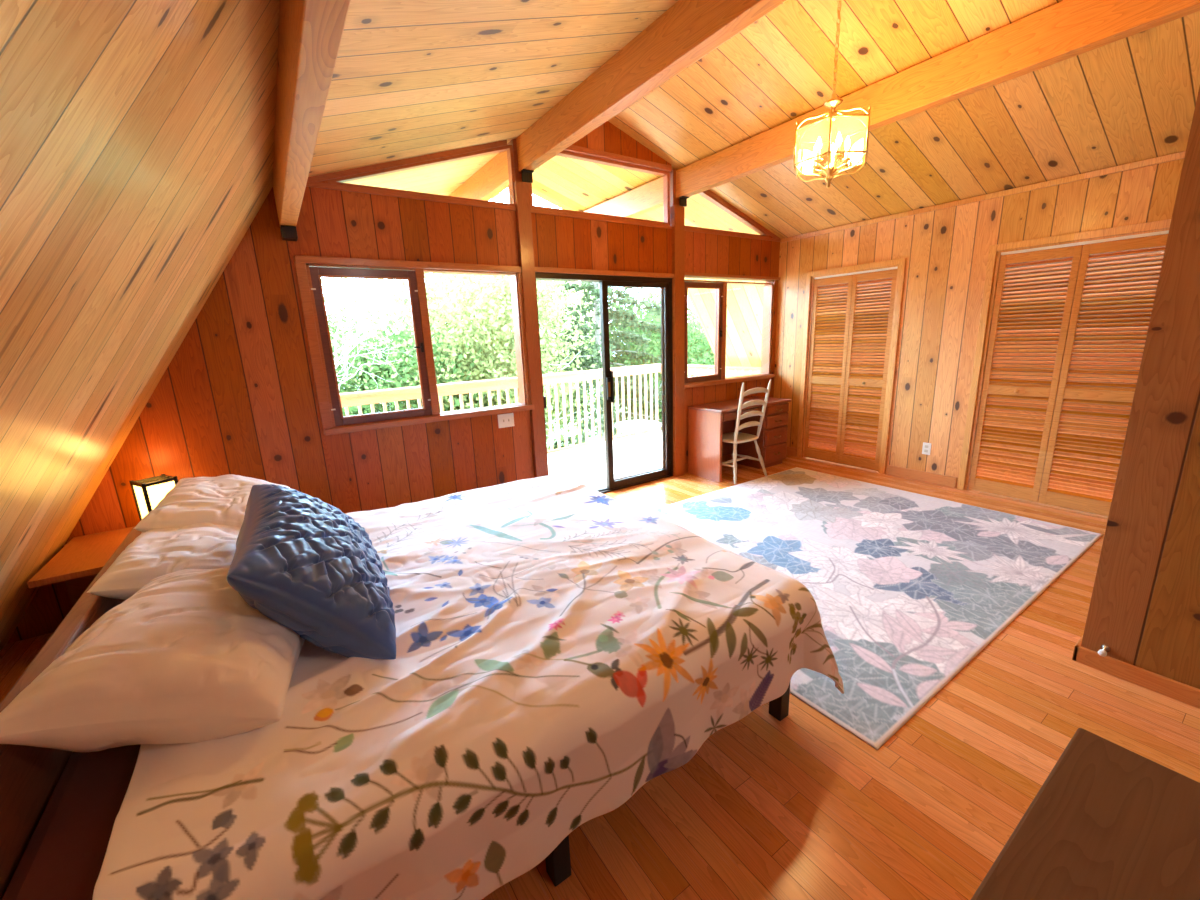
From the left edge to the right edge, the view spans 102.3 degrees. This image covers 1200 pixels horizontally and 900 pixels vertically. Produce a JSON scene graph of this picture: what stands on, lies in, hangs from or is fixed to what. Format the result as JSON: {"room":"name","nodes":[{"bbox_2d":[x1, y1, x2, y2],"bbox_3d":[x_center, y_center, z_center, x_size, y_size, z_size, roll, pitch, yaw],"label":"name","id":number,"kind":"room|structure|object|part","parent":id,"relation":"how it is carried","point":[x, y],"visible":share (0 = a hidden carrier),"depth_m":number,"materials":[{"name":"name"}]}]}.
{"room":"bedroom","nodes":[
{"label":"bedroom","id":0,"kind":"room"},
{"bbox_2d":[0,0,279,650],"bbox_3d":[-1.556,0.323,0.939,2.073,3.018,8.330,-11,16,-33],"label":"wall","id":1,"kind":"structure","parent":0,"point":[137,136],"depth_m":1.21,"materials":[{"name":"brown wood"}]},
{"bbox_2d":[7,121,779,643],"bbox_3d":[-0.632,-1.088,4.123,6.623,3.330,0.130,-11,16,-33],"label":"wall","id":2,"kind":"structure","parent":0,"point":[238,395],"depth_m":3.28,"materials":[{"name":"brown wood"}]},
{"bbox_2d":[280,225,297,240],"bbox_3d":[-1.943,-1.354,3.019,0.082,0.070,0.098,-11,16,-33],"label":"bracket","id":3,"kind":"object","parent":2,"relation":"attached to","point":[288,233],"visible":1,"depth_m":2.98,"materials":[{"name":"black metal"}]},
{"bbox_2d":[307,140,506,181],"bbox_3d":[-1.359,-2.006,3.376,1.540,0.527,0.062,-11,16,-33],"label":"trim","id":4,"kind":"structure","parent":2,"relation":"attached to","point":[365,169],"depth_m":3.34,"materials":[{"name":"brown wood"}]},
{"bbox_2d":[306,181,515,210],"bbox_3d":[-1.335,-1.788,3.405,1.603,0.030,0.014,-11,16,-33],"label":"trim","id":5,"kind":"structure","parent":2,"relation":"attached to","point":[309,184],"depth_m":3.38,"materials":[{"name":"brown wood"}]},
{"bbox_2d":[293,255,534,435],"bbox_3d":[-1.298,-0.807,3.684,1.603,1.169,0.170,-11,16,-33],"label":"window","id":6,"kind":"structure","parent":2,"relation":"in","point":[310,270],"depth_m":3.50,"materials":[{"name":"brown wood"}]},
{"bbox_3d":[-1.614,-0.737,3.470,0.677,1.060,0.045,-11,16,-33],"label":"casement sash","id":7,"kind":"part","parent":6,"relation":"part of","materials":[{"name":"brown wood"}]},
{"bbox_2d":[328,144,514,205],"bbox_3d":[-1.238,-2.051,3.464,1.330,0.451,0.060,-11,16,-33],"label":"window","id":8,"kind":"structure","parent":2,"relation":"in","point":[509,148],"depth_m":3.49,"materials":[{"name":"brown wood"}]},
{"bbox_2d":[497,413,513,427],"bbox_3d":[-0.794,-0.249,4.093,0.144,0.116,0.016,-11,16,-33],"label":"light switch","id":9,"kind":"object","parent":2,"relation":"attached to","point":[504,420],"visible":1,"depth_m":4.09,"materials":[{"name":"white plastic"}]},
{"bbox_2d":[527,150,669,224],"bbox_3d":[0.033,-2.312,4.289,1.515,0.485,0.060,-11,16,-33],"label":"window","id":10,"kind":"structure","parent":2,"relation":"in","point":[666,175],"depth_m":4.35,"materials":[{"name":"brown wood"}]},
{"bbox_2d":[531,209,671,228],"bbox_3d":[0.066,-2.058,4.318,1.546,0.030,0.014,-11,16,-33],"label":"trim","id":11,"kind":"structure","parent":2,"relation":"attached to","point":[537,211],"depth_m":4.26,"materials":[{"name":"brown wood"}]},
{"bbox_2d":[535,272,672,493],"bbox_3d":[0.096,-0.604,4.698,1.552,2.070,0.155,-11,16,-33],"label":"door","id":12,"kind":"structure","parent":2,"relation":"in","point":[605,281],"depth_m":4.83,"materials":[{"name":"brown metal"}]},
{"bbox_3d":[0.091,-0.581,4.621,0.024,0.140,0.006,-11,16,-33],"label":"handle plate","id":13,"kind":"part","parent":12,"relation":"part of","materials":[{"name":"gold metal"}]},
{"bbox_3d":[0.095,-0.603,4.628,0.060,0.300,0.041,-11,16,-33],"label":"handle","id":14,"kind":"part","parent":12,"relation":"part of","materials":[{"name":"black paint"}]},
{"bbox_2d":[535,267,673,277],"bbox_3d":[0.090,-1.616,4.412,1.546,0.040,0.035,-11,16,-33],"label":"trim","id":15,"kind":"structure","parent":2,"relation":"attached to","point":[537,269],"depth_m":4.34,"materials":[{"name":"brown wood"}]},
{"bbox_2d":[564,145,671,171],"bbox_3d":[0.049,-2.560,4.205,1.500,0.045,0.050,-11,16,-33],"label":"trim","id":16,"kind":"structure","parent":2,"relation":"attached to","point":[573,148],"depth_m":4.25,"materials":[{"name":"brown wood"}]},
{"bbox_2d":[684,454,732,473],"bbox_3d":[0.178,0.360,4.889,4.882,0.100,0.018,-11,16,-33],"label":"baseboard","id":17,"kind":"structure","parent":2,"relation":"attached to","point":[727,457],"depth_m":5.72,"materials":[{"name":"brown wood"}]},
{"bbox_2d":[685,191,768,237],"bbox_3d":[1.353,-2.557,5.150,1.365,0.469,0.060,-11,16,-33],"label":"window","id":18,"kind":"structure","parent":2,"relation":"in","point":[704,194],"depth_m":5.18,"materials":[{"name":"brown wood"}]},
{"bbox_2d":[684,279,774,387],"bbox_3d":[1.460,-1.326,5.483,1.520,1.107,0.170,-11,16,-33],"label":"window","id":19,"kind":"structure","parent":2,"relation":"in","point":[720,287],"depth_m":5.41,"materials":[{"name":"brown wood"}]},
{"bbox_3d":[1.101,-1.268,5.237,0.592,1.040,0.045,-11,16,-33],"label":"casement sash","id":20,"kind":"part","parent":19,"relation":"part of","materials":[{"name":"brown wood"}]},
{"bbox_3d":[1.513,-0.798,5.557,1.520,0.042,0.054,-11,16,-33],"label":"casing","id":21,"kind":"part","parent":19,"relation":"part of","materials":[{"name":"brown wood"}]},
{"bbox_2d":[685,272,779,279],"bbox_3d":[1.485,-1.909,5.319,1.565,0.030,0.030,-11,16,-33],"label":"trim","id":22,"kind":"structure","parent":2,"relation":"attached to","point":[686,273],"depth_m":5.26,"materials":[{"name":"brown wood"}]},
{"bbox_2d":[685,227,780,241],"bbox_3d":[1.464,-2.326,5.229,1.566,0.030,0.014,-11,16,-33],"label":"trim","id":23,"kind":"structure","parent":2,"relation":"attached to","point":[686,229],"depth_m":5.19,"materials":[{"name":"brown wood"}]},
{"bbox_2d":[705,190,779,238],"bbox_3d":[1.444,-2.573,5.197,1.540,0.527,0.062,-11,16,-33],"label":"trim","id":24,"kind":"structure","parent":2,"relation":"attached to","point":[710,192],"depth_m":5.22,"materials":[{"name":"brown wood"}]},
{"bbox_2d":[0,455,1199,899],"bbox_3d":[1.267,1.169,1.849,6.850,0.180,6.560,-11,16,-33],"label":"floor","id":25,"kind":"structure","parent":0,"point":[798,806],"depth_m":1.67,"materials":[{"name":"brown wood"}]},
{"bbox_2d":[27,526,135,605],"bbox_3d":[-2.591,0.770,2.662,0.630,0.530,0.657,-11,16,-33],"label":"shelf","id":26,"kind":"object","parent":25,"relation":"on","point":[79,561],"visible":0.17,"depth_m":2.50,"materials":[{"name":"red wood"}]},
{"bbox_2d":[129,474,177,520],"bbox_3d":[-2.555,0.309,2.804,0.160,0.300,0.160,5,15,28],"label":"lantern lamp","id":27,"kind":"object","parent":26,"relation":"on","point":[148,492],"visible":0.46,"depth_m":2.74,"materials":[{"name":"black paint"}]},
{"bbox_3d":[-2.588,0.327,2.743,0.128,0.254,0.003,5,15,28],"label":"paper panel","id":28,"kind":"part","parent":27,"relation":"part of","materials":[{"name":"white paper"}]},
{"bbox_3d":[-2.491,0.317,2.771,0.114,0.254,0.063,-11,16,-33],"label":"paper panel","id":29,"kind":"part","parent":27,"relation":"part of","materials":[{"name":"white paper"}]},
{"bbox_2d":[0,528,789,899],"bbox_3d":[-0.641,0.709,2.026,2.126,0.785,1.850,-11,16,-33],"label":"bed","id":30,"kind":"object","parent":25,"relation":"on","point":[59,809],"visible":0.18,"depth_m":1.01,"materials":[{"name":"red wood"}]},
{"bbox_3d":[-1.497,0.826,1.459,0.045,0.640,1.840,-11,16,-33],"label":"headboard","id":31,"kind":"part","parent":30,"relation":"part of","materials":[{"name":"red wood"}]},
{"bbox_3d":[-0.680,0.634,1.984,1.915,0.258,1.760,-11,16,-33],"label":"mattress","id":32,"kind":"part","parent":30,"relation":"part of","materials":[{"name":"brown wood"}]},
{"bbox_2d":[92,476,843,899],"bbox_3d":[-0.470,0.635,2.122,2.063,0.572,2.143,-11,16,-33],"label":"duvet","id":33,"kind":"object","parent":30,"relation":"on","point":[564,647],"visible":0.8,"depth_m":1.23,"materials":[{"name":"fabric"}]},
{"bbox_2d":[0,568,304,751],"bbox_3d":[-1.046,0.506,1.280,0.475,0.303,0.640,-7,14,-19],"label":"pillow","id":34,"kind":"object","parent":33,"relation":"on","point":[184,658],"visible":0.8,"depth_m":1.05,"materials":[{"name":"white fabric"}]},
{"bbox_2d":[86,523,240,599],"bbox_3d":[-1.513,0.395,1.852,0.446,0.248,0.640,-9,15,-28],"label":"pillow","id":35,"kind":"object","parent":33,"relation":"on","point":[154,553],"visible":0.41,"depth_m":1.65,"materials":[{"name":"white fabric"}]},
{"bbox_2d":[133,474,289,531],"bbox_3d":[-1.641,0.245,2.115,0.425,0.230,0.586,-9,15,-26],"label":"pillow","id":36,"kind":"object","parent":35,"relation":"on","point":[219,500],"visible":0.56,"depth_m":1.95,"materials":[{"name":"white fabric"}]},
{"bbox_2d":[226,484,395,659],"bbox_3d":[-0.933,0.354,1.579,0.392,0.403,0.890,-11,16,-33],"label":"pillow","id":37,"kind":"object","parent":33,"relation":"on","point":[306,565],"visible":1,"depth_m":1.31,"materials":[{"name":"blue fabric"}]},
{"bbox_3d":[-0.124,1.135,1.386,0.056,0.205,0.056,-11,16,-33],"label":"leg","id":38,"kind":"part","parent":30,"relation":"part of","materials":[{"name":"black paint"}]},
{"bbox_3d":[0.717,0.907,1.921,0.056,0.340,0.056,-11,16,-33],"label":"leg","id":39,"kind":"part","parent":30,"relation":"part of","materials":[{"name":"black paint"}]},
{"bbox_2d":[507,139,547,477],"bbox_3d":[-0.608,-0.949,4.135,0.115,3.052,0.165,-11,16,-33],"label":"post","id":40,"kind":"object","parent":25,"relation":"on","point":[521,189],"visible":0.54,"depth_m":4.02,"materials":[{"name":"brown wood"}]},
{"bbox_2d":[521,169,533,182],"bbox_3d":[-0.566,-2.148,3.790,0.092,0.079,0.039,-11,16,-33],"label":"bracket","id":41,"kind":"object","parent":40,"relation":"attached to","point":[526,174],"visible":1,"depth_m":3.79,"materials":[{"name":"black metal"}]},
{"bbox_2d":[670,169,684,476],"bbox_3d":[0.775,-1.221,5.035,0.130,3.065,0.165,-11,16,-33],"label":"post","id":42,"kind":"object","parent":25,"relation":"on","point":[677,213],"visible":0.68,"depth_m":4.94,"materials":[{"name":"brown wood"}]},
{"bbox_2d":[679,196,688,206],"bbox_3d":[0.817,-2.414,4.692,0.092,0.079,0.039,-11,16,-33],"label":"bracket","id":43,"kind":"object","parent":42,"relation":"attached to","point":[682,199],"visible":1,"depth_m":4.69,"materials":[{"name":"black metal"}]},
{"bbox_2d":[688,396,790,481],"bbox_3d":[1.573,-0.153,5.410,1.139,0.755,0.506,-11,16,-33],"label":"desk","id":44,"kind":"object","parent":25,"relation":"on","point":[707,423],"visible":0.9,"depth_m":5.29,"materials":[{"name":"brown wood"}]},
{"bbox_3d":[1.114,-0.058,5.141,0.035,0.727,0.460,-11,16,-33],"label":"panel","id":45,"kind":"part","parent":44,"relation":"part of","materials":[{"name":"brown wood"}]},
{"bbox_3d":[1.283,-0.206,5.486,0.665,0.605,0.020,-11,16,-33],"label":"panel","id":46,"kind":"part","parent":44,"relation":"part of","materials":[{"name":"brown wood"}]},
{"bbox_3d":[1.522,-0.378,5.070,0.645,0.080,0.026,-11,16,-33],"label":"drawer","id":47,"kind":"part","parent":44,"relation":"part of","materials":[{"name":"brown wood"}]},
{"bbox_3d":[1.988,0.033,5.476,0.395,0.190,0.026,-11,16,-33],"label":"drawer","id":48,"kind":"part","parent":44,"relation":"part of","materials":[{"name":"brown wood"}]},
{"bbox_3d":[1.981,-0.160,5.432,0.395,0.185,0.026,-11,16,-33],"label":"drawer","id":49,"kind":"part","parent":44,"relation":"part of","materials":[{"name":"brown wood"}]},
{"bbox_3d":[1.974,-0.327,5.393,0.395,0.140,0.026,-11,16,-33],"label":"drawer","id":50,"kind":"part","parent":44,"relation":"part of","materials":[{"name":"brown wood"}]},
{"bbox_3d":[1.969,-0.454,5.363,0.395,0.100,0.026,-11,16,-33],"label":"drawer","id":51,"kind":"part","parent":44,"relation":"part of","materials":[{"name":"brown wood"}]},
{"bbox_2d":[722,379,770,483],"bbox_3d":[1.454,-0.223,5.110,0.489,1.036,0.495,-10,15,-31],"label":"chair","id":52,"kind":"object","parent":25,"relation":"on","point":[735,437],"visible":0.9,"depth_m":4.95,"materials":[{"name":"beige paint"}]},
{"bbox_3d":[1.385,0.137,4.959,0.110,0.409,0.119,-11,16,-33],"label":"leg","id":53,"kind":"part","parent":52,"relation":"part of","materials":[{"name":"beige paint"}]},
{"bbox_3d":[1.387,-0.365,4.822,0.036,0.624,0.141,-6,14,-17],"label":"post","id":54,"kind":"part","parent":52,"relation":"part of","materials":[{"name":"beige paint"}]},
{"bbox_3d":[1.445,-0.131,5.158,0.415,0.034,0.384,-11,16,-33],"label":"seat","id":55,"kind":"part","parent":52,"relation":"part of","materials":[{"name":"beige paint"}]},
{"bbox_3d":[1.709,0.078,5.154,0.153,0.409,0.042,2,14,19],"label":"leg","id":56,"kind":"part","parent":52,"relation":"part of","materials":[{"name":"beige paint"}]},
{"bbox_3d":[1.696,-0.421,5.008,0.141,0.624,0.036,10,18,43],"label":"post","id":57,"kind":"part","parent":52,"relation":"part of","materials":[{"name":"beige paint"}]},
{"bbox_2d":[645,467,1102,749],"bbox_3d":[1.619,0.646,3.613,3.120,0.009,2.460,-11,16,-33],"label":"area rug","id":58,"kind":"object","parent":25,"relation":"on","point":[907,588],"visible":0.77,"depth_m":3.09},
{"bbox_2d":[971,728,1199,899],"bbox_3d":[0.722,1.007,0.589,0.860,0.750,0.541,-11,16,-33],"label":"dresser","id":59,"kind":"object","parent":25,"relation":"on","point":[1109,821],"visible":1,"depth_m":0.73,"materials":[{"name":"brown wood"}]},
{"bbox_2d":[685,278,765,366],"bbox_3d":[2.638,-1.226,7.539,2.273,3.324,1.810,-11,16,-33],"label":"wall","id":60,"kind":"structure","parent":0,"point":[744,319],"depth_m":7.25,"materials":[{"name":"brown wood"}]},
{"bbox_2d":[308,0,1199,238],"bbox_3d":[1.322,-2.110,2.441,5.120,0.911,8.350,-11,16,-33],"label":"ceiling","id":61,"kind":"structure","parent":0,"point":[1133,98],"depth_m":3.04,"materials":[{"name":"brown wood"}]},
{"bbox_2d":[272,0,350,225],"bbox_3d":[-0.174,-0.986,0.414,0.087,0.253,6.365,-11,16,-33],"label":"ceiling beam","id":62,"kind":"structure","parent":61,"relation":"attached to","point":[310,32],"depth_m":1.48,"materials":[{"name":"brown wood"}]},
{"bbox_2d":[449,0,785,200],"bbox_3d":[0.652,-1.941,1.982,0.092,0.242,8.300,-11,16,-33],"label":"ceiling beam","id":63,"kind":"structure","parent":61,"relation":"attached to","point":[688,30],"depth_m":2.65,"materials":[{"name":"brown wood"}]},
{"bbox_2d":[793,0,870,187],"bbox_3d":[1.274,-1.985,2.625,0.367,1.026,0.422,-11,16,-33],"label":"chandelier","id":64,"kind":"object","parent":61,"relation":"hanging from","point":[832,103],"visible":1,"depth_m":2.65,"materials":[{"name":"gold metal"}]},
{"bbox_3d":[1.232,-1.712,2.756,0.029,0.068,0.029,-11,16,-33],"label":"bulb","id":65,"kind":"part","parent":64,"relation":"part of","materials":[{"name":"white glass"}]},
{"bbox_3d":[1.254,-1.604,2.755,0.048,0.047,0.110,-11,16,-33],"label":"candle arm","id":66,"kind":"part","parent":64,"relation":"part of","materials":[{"name":"gold metal"}]},
{"bbox_3d":[1.207,-1.689,2.662,0.029,0.068,0.029,-11,16,-33],"label":"bulb","id":67,"kind":"part","parent":64,"relation":"part of","materials":[{"name":"white glass"}]},
{"bbox_3d":[1.236,-1.591,2.702,0.109,0.047,0.048,-11,16,-33],"label":"candle arm","id":68,"kind":"part","parent":64,"relation":"part of","materials":[{"name":"gold metal"}]},
{"bbox_3d":[1.286,-1.690,2.693,0.014,0.280,0.014,-11,16,-33],"label":"stem","id":69,"kind":"part","parent":64,"relation":"part of","materials":[{"name":"gold metal"}]},
{"bbox_3d":[1.332,-1.717,2.760,0.029,0.068,0.029,-11,16,-33],"label":"bulb","id":70,"kind":"part","parent":64,"relation":"part of","materials":[{"name":"white glass"}]},
{"bbox_3d":[1.266,-2.187,2.578,0.018,0.556,0.019,0,13,11],"label":"chain","id":71,"kind":"part","parent":64,"relation":"part of","materials":[{"name":"gold metal"}]},
{"bbox_3d":[1.290,-1.583,2.660,0.072,0.047,0.099,-11,16,-33],"label":"candle arm","id":72,"kind":"part","parent":64,"relation":"part of","materials":[{"name":"gold metal"}]},
{"bbox_3d":[1.290,-1.680,2.609,0.029,0.068,0.029,-11,16,-33],"label":"bulb","id":73,"kind":"part","parent":64,"relation":"part of","materials":[{"name":"white glass"}]},
{"bbox_3d":[1.342,-1.595,2.703,0.111,0.047,0.047,2,14,17],"label":"candle arm","id":74,"kind":"part","parent":64,"relation":"part of","materials":[{"name":"gold metal"}]},
{"bbox_3d":[1.368,-1.697,2.669,0.029,0.068,0.029,-11,16,-33],"label":"bulb","id":75,"kind":"part","parent":64,"relation":"part of","materials":[{"name":"white glass"}]},
{"bbox_2d":[583,0,1199,217],"bbox_3d":[2.035,-2.208,2.883,0.092,0.243,8.300,-11,16,-33],"label":"ceiling beam","id":76,"kind":"structure","parent":61,"relation":"attached to","point":[1066,29],"depth_m":2.83,"materials":[{"name":"brown wood"}]},
{"bbox_2d":[773,151,1183,489],"bbox_3d":[3.156,-0.950,4.588,0.100,2.554,3.410,-11,16,-33],"label":"wall","id":77,"kind":"structure","parent":0,"point":[946,250],"depth_m":4.47,"materials":[{"name":"brown wood"}]},
{"bbox_2d":[797,258,906,473],"bbox_3d":[2.702,-0.880,5.280,0.126,2.140,1.036,-11,16,-33],"label":"door","id":78,"kind":"structure","parent":77,"relation":"in","point":[875,459],"depth_m":5.22,"materials":[{"name":"brown wood"}]},
{"bbox_3d":[2.568,-0.877,5.460,0.028,2.039,0.436,-11,16,-33],"label":"panel","id":79,"kind":"part","parent":78,"relation":"part of","materials":[{"name":"brown wood"}]},
{"bbox_3d":[2.814,-0.804,5.103,0.028,2.039,0.436,-11,16,-33],"label":"panel","id":80,"kind":"part","parent":78,"relation":"part of","materials":[{"name":"brown wood"}]},
{"bbox_2d":[786,446,956,487],"bbox_3d":[3.158,0.252,4.829,0.018,0.105,3.380,-11,16,-33],"label":"baseboard","id":81,"kind":"structure","parent":77,"relation":"attached to","point":[938,479],"depth_m":4.80,"materials":[{"name":"brown wood"}]},
{"bbox_2d":[922,442,930,454],"bbox_3d":[3.186,-0.013,4.715,0.010,0.116,0.072,-11,16,-33],"label":"wall outlet","id":82,"kind":"object","parent":77,"relation":"attached to","point":[926,449],"visible":1,"depth_m":4.71,"materials":[{"name":"white plastic"}]},
{"bbox_2d":[780,151,1185,242],"bbox_3d":[3.062,-2.157,4.263,0.022,0.041,3.390,-11,16,-33],"label":"trim","id":83,"kind":"structure","parent":77,"relation":"attached to","point":[1176,156],"depth_m":3.89,"materials":[{"name":"brown wood"}]},
{"bbox_2d":[810,219,1170,515],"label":"door","id":84,"kind":"structure","parent":77,"relation":"in","point":[1066,366],"depth_m":3.85,"materials":[{"name":"brown wood"}]},
{"bbox_3d":[3.532,-0.591,4.064,0.028,2.039,0.496,-11,16,-33],"label":"panel","id":85,"kind":"part","parent":84,"relation":"part of","materials":[{"name":"brown wood"}]},
{"bbox_3d":[3.812,-0.507,3.659,0.028,2.039,0.496,-11,16,-33],"label":"panel","id":86,"kind":"part","parent":84,"relation":"part of","materials":[{"name":"brown wood"}]},
{"bbox_2d":[1081,86,1199,688],"bbox_3d":[3.963,-0.596,1.273,2.450,3.304,2.990,-11,16,-33],"label":"wall partition","id":87,"kind":"structure","parent":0,"point":[1144,606],"depth_m":1.90,"materials":[{"name":"brown wood"}]},
{"bbox_2d":[1072,636,1199,708],"bbox_3d":[3.476,1.079,1.292,1.168,0.075,3.008,-11,16,-33],"label":"baseboard","id":88,"kind":"structure","parent":87,"relation":"attached to","point":[1182,692],"depth_m":2.03,"materials":[{"name":"brown wood"}]},
{"bbox_2d":[1098,645,1110,656],"bbox_3d":[2.188,0.873,2.098,0.064,0.032,0.032,-11,16,-33],"label":"door stop","id":89,"kind":"object","parent":88,"relation":"attached to","point":[1104,648],"visible":1,"depth_m":2.10,"materials":[{"name":"silver metal"}]},
{"bbox_3d":[2.196,0.872,2.103,0.045,0.032,0.032,-11,16,-33],"label":"stem","id":90,"kind":"part","parent":89,"relation":"part of","materials":[{"name":"silver metal"}]},
{"bbox_3d":[-0.132,2.166,5.263,8.800,2.840,0.065,-11,16,-33],"label":"wall","id":91,"kind":"structure","parent":0,"visible":0},
{"bbox_2d":[547,431,661,489],"bbox_3d":[-1.030,0.505,6.151,8.800,0.060,3.065,-11,16,-33],"label":"deck","id":92,"kind":"object","parent":91,"relation":"on","point":[586,465],"depth_m":7.30,"materials":[{"name":"white wood"}]},
{"bbox_2d":[340,364,660,453],"bbox_3d":[-1.869,-0.314,7.002,8.054,1.335,0.139,-13,17,-39],"label":"deck railing","id":93,"kind":"object","parent":92,"relation":"on","point":[395,395],"visible":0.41,"depth_m":7.97,"materials":[{"name":"white wood"}]},
{"bbox_3d":[-1.894,-0.949,6.854,8.053,0.030,0.139,-13,17,-39],"label":"rail","id":94,"kind":"part","parent":93,"relation":"part of","materials":[{"name":"white wood"}]},
{"bbox_3d":[-1.843,0.295,7.106,8.002,0.100,0.040,-13,17,-39],"label":"rail","id":95,"kind":"part","parent":93,"relation":"part of","materials":[{"name":"white wood"}]},
{"bbox_2d":[615,420,661,469],"bbox_3d":[0.551,-0.074,6.894,0.660,0.604,0.660,-11,16,-33],"label":"patio table","id":96,"kind":"object","parent":92,"relation":"on","point":[636,425],"visible":1,"depth_m":6.81,"materials":[{"name":"white metal"}]},
{"bbox_3d":[0.365,-0.065,6.933,0.191,0.583,0.022,0,13,11],"label":"leg","id":97,"kind":"part","parent":96,"relation":"part of","materials":[{"name":"white metal"}]},
{"bbox_3d":[0.516,-0.021,6.714,0.022,0.583,0.191,0,13,11],"label":"leg","id":98,"kind":"part","parent":96,"relation":"part of","materials":[{"name":"white metal"}]},
{"bbox_3d":[0.588,-0.108,7.078,0.022,0.583,0.191,0,13,11],"label":"leg","id":99,"kind":"part","parent":96,"relation":"part of","materials":[{"name":"white metal"}]},
{"bbox_3d":[0.739,-0.063,6.859,0.191,0.583,0.022,0,13,11],"label":"leg","id":100,"kind":"part","parent":96,"relation":"part of","materials":[{"name":"white metal"}]},
{"bbox_2d":[659,364,760,376],"bbox_3d":[2.071,-0.757,8.136,0.110,1.295,3.100,-11,16,-33],"label":"railing","id":101,"kind":"object","parent":92,"relation":"on","point":[700,370],"visible":0.19,"depth_m":7.92,"materials":[{"name":"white wood"}]},
{"bbox_3d":[2.046,-1.373,7.993,0.110,0.030,3.100,-11,16,-33],"label":"rail","id":102,"kind":"part","parent":101,"relation":"part of","materials":[{"name":"white wood"}]},
{"label":"outside","id":103,"kind":"structure","parent":0,"visible":0},
{"bbox_2d":[546,391,658,447],"bbox_3d":[-17.342,-2.615,35.452,90.000,0.200,69.800,-11,16,-33],"label":"ground","id":104,"kind":"structure","parent":103,"point":[569,434],"depth_m":24.73,"materials":[{"name":"green plant"}]},
{"bbox_2d":[323,289,399,386],"bbox_3d":[-8.646,-1.755,15.902,5.549,6.524,6.079,-11,16,-33],"label":"leafy tree","id":105,"kind":"object","parent":104,"relation":"on","point":[324,290],"visible":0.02,"depth_m":14.88,"materials":[{"name":"green plant"}]},
{"bbox_2d":[321,277,414,413],"bbox_3d":[-6.396,-0.083,8.074,7.374,7.250,6.736,-11,16,-33],"label":"tree","id":106,"kind":"object","parent":104,"relation":"on","point":[378,326],"visible":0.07,"depth_m":8.13,"materials":[{"name":"green plant"}]},
{"bbox_2d":[321,278,432,415],"bbox_3d":[-6.744,-1.488,11.459,6.818,7.868,7.931,8,17,38],"label":"tree","id":107,"kind":"object","parent":104,"relation":"on","point":[364,300],"visible":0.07,"depth_m":11.61,"materials":[{"name":"green plant"}]},
{"bbox_2d":[332,292,513,416],"bbox_3d":[-4.500,-0.801,12.154,5.995,6.043,5.447,1,13,12],"label":"leafy tree","id":108,"kind":"object","parent":104,"relation":"on","point":[366,409],"visible":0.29,"depth_m":10.69,"materials":[{"name":"green plant"}]},
{"bbox_2d":[340,194,620,404],"bbox_3d":[-3.986,-3.856,16.671,9.198,9.897,8.704,10,18,43],"label":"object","id":109,"kind":"object","parent":104,"relation":"on","point":[429,299],"visible":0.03,"depth_m":15.04,"materials":[{"name":"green plant"}]},
{"bbox_2d":[367,273,618,449],"bbox_3d":[-2.451,-1.501,11.873,5.968,7.370,6.006,-8,14,-23],"label":"leafy tree","id":110,"kind":"object","parent":104,"relation":"on","point":[498,328],"visible":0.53,"depth_m":10.59,"materials":[{"name":"green plant"}]},
{"bbox_2d":[505,294,618,445],"bbox_3d":[-1.601,-2.997,19.619,5.777,6.705,5.079,-6,14,-14],"label":"leafy tree","id":111,"kind":"object","parent":104,"relation":"on","point":[586,343],"visible":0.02,"depth_m":19.12,"materials":[{"name":"green plant"}]},
{"bbox_2d":[540,281,661,450],"bbox_3d":[-0.293,-2.668,13.556,5.086,8.700,5.521,10,18,42],"label":"conifer tree","id":112,"kind":"object","parent":104,"relation":"on","point":[626,317],"visible":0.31,"depth_m":13.03,"materials":[{"name":"green plant"}]},
{"bbox_2d":[588,290,709,408],"bbox_3d":[2.252,-3.601,20.740,5.861,7.069,5.677,8,17,38],"label":"leafy tree","id":113,"kind":"object","parent":104,"relation":"on","point":[650,295],"visible":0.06,"depth_m":19.79,"materials":[{"name":"green plant"}]},
{"bbox_2d":[587,291,714,432],"bbox_3d":[2.265,-1.834,14.916,5.400,6.273,5.512,9,17,41],"label":"leafy tree","id":114,"kind":"object","parent":104,"relation":"on","point":[705,350],"visible":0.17,"depth_m":14.10,"materials":[{"name":"green plant"}]},
{"bbox_2d":[689,308,711,364],"bbox_3d":[3.930,-3.873,23.631,5.473,6.159,5.772,1,13,14],"label":"leafy tree","id":115,"kind":"object","parent":104,"relation":"on","point":[690,308],"visible":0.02,"depth_m":22.43,"materials":[{"name":"green plant"}]}
]}

